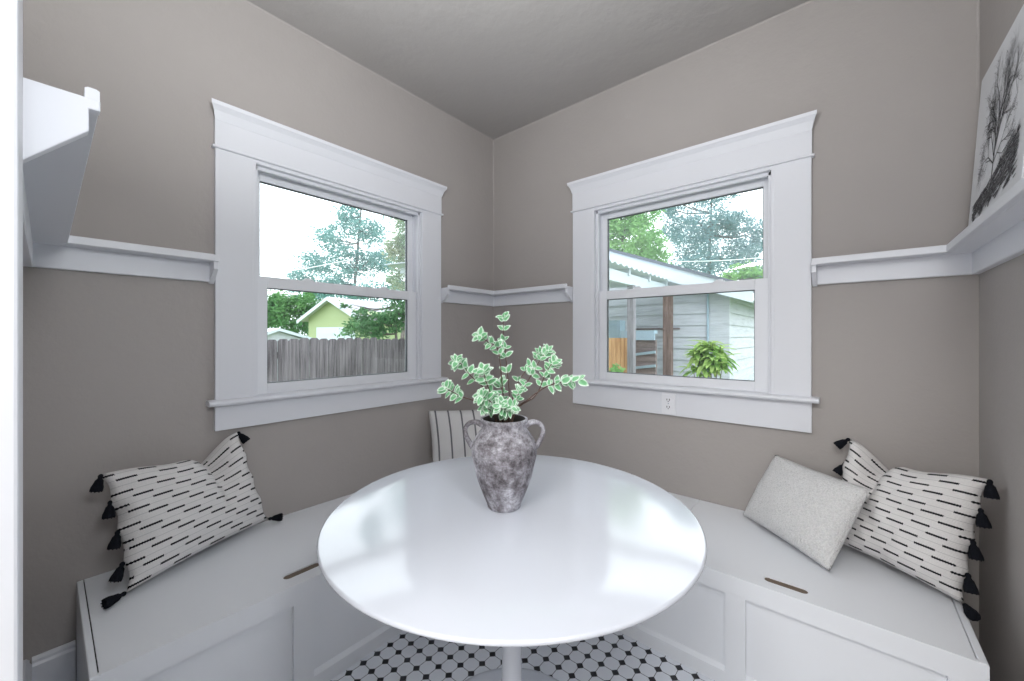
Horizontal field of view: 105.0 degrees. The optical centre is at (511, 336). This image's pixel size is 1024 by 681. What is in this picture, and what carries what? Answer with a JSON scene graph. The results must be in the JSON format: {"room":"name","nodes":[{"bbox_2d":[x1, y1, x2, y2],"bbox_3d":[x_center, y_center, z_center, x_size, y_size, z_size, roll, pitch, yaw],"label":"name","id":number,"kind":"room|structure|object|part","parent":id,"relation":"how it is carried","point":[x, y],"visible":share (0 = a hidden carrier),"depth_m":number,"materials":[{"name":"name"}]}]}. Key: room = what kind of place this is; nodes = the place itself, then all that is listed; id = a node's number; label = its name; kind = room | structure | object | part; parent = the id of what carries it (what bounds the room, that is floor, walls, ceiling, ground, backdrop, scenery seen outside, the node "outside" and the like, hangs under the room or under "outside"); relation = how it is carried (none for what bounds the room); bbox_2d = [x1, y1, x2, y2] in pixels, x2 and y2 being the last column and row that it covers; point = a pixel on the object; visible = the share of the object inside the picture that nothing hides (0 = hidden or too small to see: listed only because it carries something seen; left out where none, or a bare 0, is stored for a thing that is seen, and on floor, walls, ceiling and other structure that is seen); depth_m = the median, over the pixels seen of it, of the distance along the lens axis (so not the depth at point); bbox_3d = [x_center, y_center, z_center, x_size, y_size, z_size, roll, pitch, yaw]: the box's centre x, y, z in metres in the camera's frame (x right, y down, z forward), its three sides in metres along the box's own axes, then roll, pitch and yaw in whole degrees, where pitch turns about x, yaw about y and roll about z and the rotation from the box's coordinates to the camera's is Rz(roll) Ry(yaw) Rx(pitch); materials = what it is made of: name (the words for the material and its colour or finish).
{"room":"breakfast nook","nodes":[
{"label":"breakfast nook","id":0,"kind":"room"},
{"bbox_2d":[23,0,492,663],"bbox_3d":[-0.914,-0.121,2.206,0.160,2.757,2.530,0,0,40],"label":"wall","id":1,"kind":"structure","parent":0,"point":[118,370],"depth_m":1.55,"materials":[{"name":"paint"}]},
{"bbox_2d":[32,640,75,680],"bbox_3d":[-1.541,1.155,1.324,0.018,0.203,0.096,0,0,40],"label":"baseboard","id":2,"kind":"structure","parent":1,"relation":"attached to","point":[58,663],"depth_m":1.32,"materials":[{"name":"white"}]},
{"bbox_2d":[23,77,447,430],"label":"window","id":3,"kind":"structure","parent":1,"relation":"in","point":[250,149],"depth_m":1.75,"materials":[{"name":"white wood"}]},
{"bbox_3d":[-1.211,-0.262,1.713,0.022,1.078,0.139,0,0,40],"label":"casing","id":4,"kind":"part","parent":3,"relation":"part of","materials":[{"name":"white"}]},
{"bbox_3d":[-0.851,-0.948,2.113,0.058,0.070,1.257,0,0,40],"label":"crown moulding","id":5,"kind":"part","parent":3,"relation":"part of","materials":[{"name":"white wood"}]},
{"bbox_3d":[-0.940,-0.509,2.188,0.034,0.548,0.913,0,0,40],"label":"sash","id":6,"kind":"part","parent":3,"relation":"part of","materials":[{"name":"white wood"}]},
{"bbox_3d":[-0.906,-0.003,2.160,0.034,0.556,0.913,0,0,40],"label":"sash","id":7,"kind":"part","parent":3,"relation":"part of","materials":[{"name":"white wood"}]},
{"bbox_3d":[-0.518,-0.262,2.536,0.022,1.078,0.139,0,0,40],"label":"casing","id":8,"kind":"part","parent":3,"relation":"part of","materials":[{"name":"white"}]},
{"bbox_2d":[330,631,713,680],"bbox_3d":[0.073,1.317,1.375,2.742,0.120,2.530,0,0,40],"label":"floor","id":9,"kind":"structure","parent":0,"point":[616,656],"depth_m":1.52,"materials":[{"name":"tile"}]},
{"bbox_2d":[76,493,402,680],"bbox_3d":[-0.596,1.054,1.987,0.606,0.405,2.132,0,0,40],"label":"storage bench","id":10,"kind":"object","parent":9,"relation":"on","point":[257,603],"visible":0.5,"depth_m":1.32,"materials":[{"name":"white wood"}]},
{"bbox_2d":[89,431,282,608],"bbox_3d":[-1.233,0.628,1.536,0.222,0.434,0.627,0,0,20],"label":"woven cushion","id":11,"kind":"object","parent":10,"relation":"on","point":[167,514],"visible":1,"depth_m":1.40,"materials":[{"name":"fabric"}]},
{"bbox_3d":[-0.370,1.056,1.797,0.016,0.401,2.132,0,0,40],"label":"frame","id":12,"kind":"part","parent":10,"relation":"part of","materials":[{"name":"white wood"}]},
{"bbox_2d":[429,410,488,461],"bbox_3d":[-0.289,0.654,2.503,0.463,0.375,0.162,0,0,-21],"label":"cushion","id":13,"kind":"object","parent":10,"relation":"on","point":[448,440],"visible":0.41,"depth_m":2.44,"materials":[{"name":"fabric"}]},
{"bbox_2d":[316,455,706,680],"bbox_3d":[0.000,0.887,1.199,1.068,0.740,1.068,0,0,40],"label":"pedestal table","id":14,"kind":"object","parent":9,"relation":"on","point":[590,550],"visible":0.95,"depth_m":0.94,"materials":[{"name":"white plastic"}]},
{"bbox_2d":[463,414,544,512],"bbox_3d":[-0.024,0.382,1.199,0.199,0.269,0.199,0,0,-40],"label":"clay jar","id":15,"kind":"object","parent":14,"relation":"on","point":[503,454],"visible":0.95,"depth_m":1.13,"materials":[{"name":"grey ceramic"}]},
{"bbox_3d":[-0.116,0.298,1.199,0.066,0.090,0.019,0,0,0],"label":"handle","id":16,"kind":"part","parent":15,"relation":"part of","materials":[{"name":"ceramic"}]},
{"bbox_2d":[437,311,588,422],"bbox_3d":[-0.007,0.198,1.195,0.439,0.558,0.183,0,0,-14],"label":"leafy branches","id":17,"kind":"object","parent":15,"relation":"in","point":[505,408],"visible":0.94,"depth_m":1.16,"materials":[{"name":"green plant"}]},
{"bbox_3d":[-0.107,0.311,1.154,0.178,0.331,0.024,0,0,-31],"label":"stem","id":18,"kind":"part","parent":17,"relation":"part of","materials":[{"name":"brown plant"}]},
{"bbox_3d":[-0.059,0.237,1.180,0.074,0.481,0.044,0,0,0],"label":"stem","id":19,"kind":"part","parent":17,"relation":"part of","materials":[{"name":"brown plant"}]},
{"bbox_3d":[-0.018,0.209,1.223,0.023,0.536,0.056,0,0,0],"label":"stem","id":20,"kind":"part","parent":17,"relation":"part of","materials":[{"name":"brown plant"}]},
{"bbox_3d":[0.055,0.279,1.208,0.148,0.397,0.025,0,0,0],"label":"stem","id":21,"kind":"part","parent":17,"relation":"part of","materials":[{"name":"brown plant"}]},
{"bbox_3d":[0.094,0.302,1.184,0.223,0.350,0.035,0,0,0],"label":"stem","id":22,"kind":"part","parent":17,"relation":"part of","materials":[{"name":"brown plant"}]},
{"bbox_3d":[0.068,0.298,1.199,0.066,0.090,0.019,0,0,0],"label":"handle","id":23,"kind":"part","parent":15,"relation":"part of","materials":[{"name":"ceramic"}]},
{"bbox_3d":[0.000,0.876,1.199,0.280,0.676,0.280,0,0,40],"label":"stem","id":24,"kind":"part","parent":14,"relation":"part of","materials":[{"name":"white metal"}]},
{"bbox_2d":[619,492,989,680],"bbox_3d":[0.780,1.054,1.811,1.721,0.405,0.628,0,0,40],"label":"storage bench","id":25,"kind":"object","parent":9,"relation":"on","point":[759,608],"visible":0.56,"depth_m":1.34,"materials":[{"name":"white wood"}]},
{"bbox_3d":[0.583,1.056,1.577,1.721,0.401,0.016,0,0,40],"label":"frame","id":26,"kind":"part","parent":25,"relation":"part of","materials":[{"name":"white wood"}]},
{"bbox_2d":[743,455,870,570],"bbox_3d":[1.176,0.688,1.621,0.201,0.298,0.436,0,0,-8],"label":"cushion","id":27,"kind":"object","parent":25,"relation":"on","point":[815,512],"visible":1,"depth_m":1.52,"materials":[{"name":"white fabric"}]},
{"bbox_3d":[1.100,0.862,1.540,0.840,0.020,0.626,0,0,40],"label":"lid","id":28,"kind":"part","parent":25,"relation":"part of","materials":[{"name":"white wood"}]},
{"bbox_2d":[833,438,999,621],"bbox_3d":[1.410,0.633,1.413,0.239,0.426,0.500,0,0,-7],"label":"woven cushion","id":29,"kind":"object","parent":25,"relation":"on","point":[920,524],"visible":0.94,"depth_m":1.30,"materials":[{"name":"fabric"}]},
{"bbox_2d":[247,0,809,138],"bbox_3d":[0.073,-1.575,1.375,2.742,0.150,2.530,0,0,40],"label":"ceiling","id":30,"kind":"structure","parent":0,"point":[499,68],"depth_m":1.99,"materials":[{"name":"paint"}]},
{"bbox_2d":[243,0,978,290],"bbox_3d":[0.060,-0.909,1.359,2.422,1.181,2.250,0,0,40],"label":"bead","id":31,"kind":"object","parent":30,"relation":"attached to","point":[248,2],"visible":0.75,"depth_m":2.09,"materials":[{"name":"paint"}]},
{"bbox_2d":[493,0,978,641],"bbox_3d":[0.898,-0.121,2.230,2.582,2.757,0.160,0,0,40],"label":"wall","id":32,"kind":"structure","parent":0,"point":[891,85],"depth_m":1.72,"materials":[{"name":"paint"}]},
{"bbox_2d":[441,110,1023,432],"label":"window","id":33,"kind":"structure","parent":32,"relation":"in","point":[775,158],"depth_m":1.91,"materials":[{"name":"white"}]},
{"bbox_3d":[0.450,-0.262,2.487,0.139,1.078,0.022,0,0,40],"label":"casing","id":34,"kind":"part","parent":33,"relation":"part of","materials":[{"name":"white"}]},
{"bbox_2d":[662,392,674,414],"bbox_3d":[0.849,0.364,2.133,0.072,0.116,0.009,0,0,40],"label":"power outlet","id":35,"kind":"object","parent":33,"relation":"attached to","point":[668,399],"visible":1,"depth_m":2.13,"materials":[{"name":"white plastic"}]},
{"bbox_3d":[0.899,-0.003,2.181,0.919,0.556,0.034,0,0,40],"label":"sash","id":36,"kind":"part","parent":33,"relation":"part of","materials":[{"name":"white wood"}]},
{"bbox_3d":[0.928,-0.509,2.215,0.919,0.548,0.034,0,0,40],"label":"sash","id":37,"kind":"part","parent":33,"relation":"part of","materials":[{"name":"white wood"}]},
{"bbox_3d":[0.852,-0.948,2.125,1.263,0.070,0.058,0,0,40],"label":"crown moulding","id":38,"kind":"part","parent":33,"relation":"part of","materials":[{"name":"white wood"}]},
{"bbox_3d":[1.278,-0.262,1.791,0.139,1.078,0.022,0,0,40],"label":"casing","id":39,"kind":"part","parent":33,"relation":"part of","materials":[{"name":"white"}]},
{"bbox_2d":[968,4,1023,225],"bbox_3d":[1.486,-0.617,1.196,0.050,0.587,0.552,0,0,40],"label":"art print","id":40,"kind":"object","parent":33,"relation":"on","point":[999,151],"visible":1,"depth_m":1.17,"materials":[{"name":"white paper"}]},
{"bbox_2d":[979,0,1023,680],"bbox_3d":[1.048,-0.121,0.528,0.160,2.757,2.250,0,0,40],"label":"wall","id":41,"kind":"structure","parent":0,"point":[1001,287],"depth_m":1.24,"materials":[{"name":"paint"}]},
{"bbox_3d":[-0.642,-0.122,0.401,2.582,2.757,0.120,0,0,40],"label":"wall","id":42,"kind":"structure","parent":0,"visible":0},
{"bbox_2d":[0,0,22,680],"bbox_3d":[-0.203,0.007,0.051,1.135,2.500,0.149,0,0,40],"label":"door","id":43,"kind":"structure","parent":42,"relation":"in","point":[11,11],"depth_m":0.39,"materials":[{"name":"white wood"}]},
{"bbox_2d":[23,659,31,680],"bbox_3d":[-1.093,1.155,0.872,1.285,0.203,0.018,0,0,40],"label":"baseboard","id":44,"kind":"structure","parent":42,"relation":"attached to","point":[27,667],"depth_m":1.25,"materials":[{"name":"white"}]},
{"label":"outside","id":45,"kind":"structure","parent":0,"visible":0},
{"bbox_3d":[-1.953,1.907,24.136,110.000,0.100,110.000,0,0,40],"label":"ground","id":46,"kind":"structure","parent":45,"visible":0},
{"bbox_2d":[267,328,311,380],"bbox_3d":[-8.237,0.797,13.038,3.000,2.120,2.100,0,0,40],"label":"outbuilding","id":47,"kind":"structure","parent":46,"relation":"on","point":[276,334],"depth_m":12.17,"materials":[{"name":"grey"}]},
{"bbox_2d":[267,289,322,335],"bbox_3d":[-20.017,-1.253,34.059,6.109,6.238,5.867,0,0,-42],"label":"round tree","id":48,"kind":"object","parent":46,"relation":"on","point":[280,309],"visible":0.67,"depth_m":33.28,"materials":[{"name":"green plant"}]},
{"bbox_2d":[267,337,404,381],"bbox_3d":[-3.399,0.930,5.758,0.163,1.855,9.024,0,0,40],"label":"picket fence","id":49,"kind":"object","parent":46,"relation":"on","point":[339,357],"visible":0.22,"depth_m":6.28,"materials":[{"name":"wood"}]},
{"bbox_2d":[284,204,404,302],"bbox_3d":[-16.676,-11.281,44.266,17.002,26.314,9.184,0,0,-6],"label":"tree","id":50,"kind":"object","parent":46,"relation":"on","point":[362,231],"visible":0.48,"depth_m":43.37,"materials":[{"name":"green plant"}]},
{"bbox_2d":[296,297,400,361],"bbox_3d":[-11.066,-0.438,30.214,6.100,4.591,7.500,0,0,25],"label":"garage","id":51,"kind":"structure","parent":46,"relation":"on","point":[325,318],"depth_m":27.58,"materials":[{"name":"green"}]},
{"bbox_2d":[333,299,404,339],"bbox_3d":[-3.320,0.214,11.119,3.076,3.289,1.692,0,0,-2],"label":"leafy tree","id":52,"kind":"object","parent":46,"relation":"on","point":[377,322],"visible":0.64,"depth_m":10.81,"materials":[{"name":"green plant"}]},
{"bbox_2d":[380,218,404,338],"bbox_3d":[-6.054,-3.069,24.080,4.269,9.885,2.883,0,0,4],"label":"bushy tree","id":53,"kind":"object","parent":46,"relation":"on","point":[399,243],"visible":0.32,"depth_m":23.71,"materials":[{"name":"green plant"}]},
{"bbox_2d":[385,259,672,374],"bbox_3d":[0.423,0.361,6.480,3.300,2.991,3.650,0,0,40],"label":"patio cover","id":54,"kind":"object","parent":46,"relation":"on","point":[620,276],"visible":0.3,"depth_m":5.83,"materials":[{"name":"grey wood"}]},
{"bbox_3d":[1.700,0.565,5.590,0.090,2.585,0.090,0,0,40],"label":"post","id":55,"kind":"part","parent":54,"relation":"part of","materials":[{"name":"white wood"}]},
{"bbox_3d":[2.659,0.565,6.700,0.130,2.585,0.130,0,0,40],"label":"post","id":56,"kind":"part","parent":54,"relation":"part of","materials":[{"name":"brown wood"}]},
{"bbox_2d":[609,320,624,337],"bbox_3d":[1.714,0.792,6.745,0.400,2.130,0.212,0,0,40],"label":"utility box","id":57,"kind":"object","parent":46,"relation":"on","point":[615,326],"visible":0.21,"depth_m":6.60,"materials":[{"name":"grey metal"}]},
{"bbox_3d":[1.649,0.732,6.669,0.340,1.850,0.012,0,0,40],"label":"cabinet door","id":58,"kind":"part","parent":57,"relation":"part of","materials":[{"name":"metal"}]},
{"bbox_2d":[609,363,624,371],"bbox_3d":[1.283,1.095,4.988,0.410,1.524,0.390,0,0,40],"label":"plant","id":59,"kind":"object","parent":46,"relation":"on","point":[614,368],"visible":0.16,"depth_m":4.94,"materials":[{"name":"green plant"}]},
{"bbox_2d":[609,338,626,372],"bbox_3d":[1.547,0.914,5.911,0.610,1.785,0.062,0,0,40],"label":"wooden gate","id":60,"kind":"object","parent":46,"relation":"on","point":[617,346],"visible":0.15,"depth_m":5.84,"materials":[{"name":"brown wood"}]},
{"bbox_2d":[621,330,656,373],"bbox_3d":[1.999,0.882,6.197,0.546,1.950,0.130,0,0,40],"label":"storage rack","id":61,"kind":"object","parent":46,"relation":"on","point":[646,344],"visible":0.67,"depth_m":6.09,"materials":[{"name":"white metal"}]},
{"bbox_3d":[1.980,0.487,6.174,0.546,0.120,0.030,0,0,40],"label":"rail","id":62,"kind":"part","parent":61,"relation":"part of","materials":[{"name":"blue metal"}]},
{"bbox_3d":[1.980,0.277,6.174,0.546,0.120,0.030,0,0,40],"label":"rail","id":63,"kind":"part","parent":61,"relation":"part of","materials":[{"name":"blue metal"}]},
{"bbox_2d":[609,209,673,264],"bbox_3d":[4.806,-2.767,16.996,3.838,9.262,3.521,0,0,40],"label":"tree","id":64,"kind":"object","parent":46,"relation":"on","point":[634,225],"visible":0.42,"depth_m":16.53,"materials":[{"name":"green plant"}]},
{"bbox_2d":[609,248,753,379],"bbox_3d":[3.842,-0.105,9.392,4.260,3.925,5.890,0,0,40],"label":"house","id":65,"kind":"structure","parent":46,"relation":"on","point":[725,318],"depth_m":6.87,"materials":[{"name":"white wood"}]},
{"bbox_3d":[3.381,0.342,6.554,0.210,2.530,0.024,0,0,40],"label":"corner panel","id":66,"kind":"part","parent":65,"relation":"part of","materials":[{"name":"white wood"}]},
{"bbox_2d":[655,193,762,276],"bbox_3d":[14.183,-5.009,27.851,8.456,13.757,5.292,0,0,6],"label":"feathery tree","id":67,"kind":"object","parent":46,"relation":"on","point":[709,229],"visible":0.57,"depth_m":27.49,"materials":[{"name":"green plant"}]},
{"bbox_2d":[678,340,740,377],"bbox_3d":[2.289,0.949,4.585,0.537,1.818,0.677,0,0,-24],"label":"young shrub","id":68,"kind":"object","parent":46,"relation":"on","point":[706,362],"visible":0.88,"depth_m":4.50,"materials":[{"name":"green plant"}]},
{"bbox_2d":[719,260,762,280],"bbox_3d":[8.449,-0.429,13.981,2.022,4.576,1.813,0,0,40],"label":"tree","id":69,"kind":"object","parent":46,"relation":"on","point":[743,274],"visible":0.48,"depth_m":13.79,"materials":[{"name":"green plant"}]},
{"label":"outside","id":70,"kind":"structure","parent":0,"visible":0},
{"bbox_2d":[260,259,352,274],"bbox_3d":[-14.734,-4.959,28.000,6.576,1.979,0.067,0,0,-38],"label":"overhead cable","id":71,"kind":"object","parent":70,"point":[348,259],"visible":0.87,"depth_m":28.00,"materials":[{"name":"white plastic"}]},
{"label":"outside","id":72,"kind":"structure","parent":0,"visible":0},
{"bbox_2d":[667,257,762,261],"bbox_3d":[10.349,-3.780,19.000,7.860,0.775,0.037,0,0,-15],"label":"overhead cable","id":73,"kind":"object","parent":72,"point":[759,257],"visible":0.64,"depth_m":18.83,"materials":[{"name":"white plastic"}]}
]}

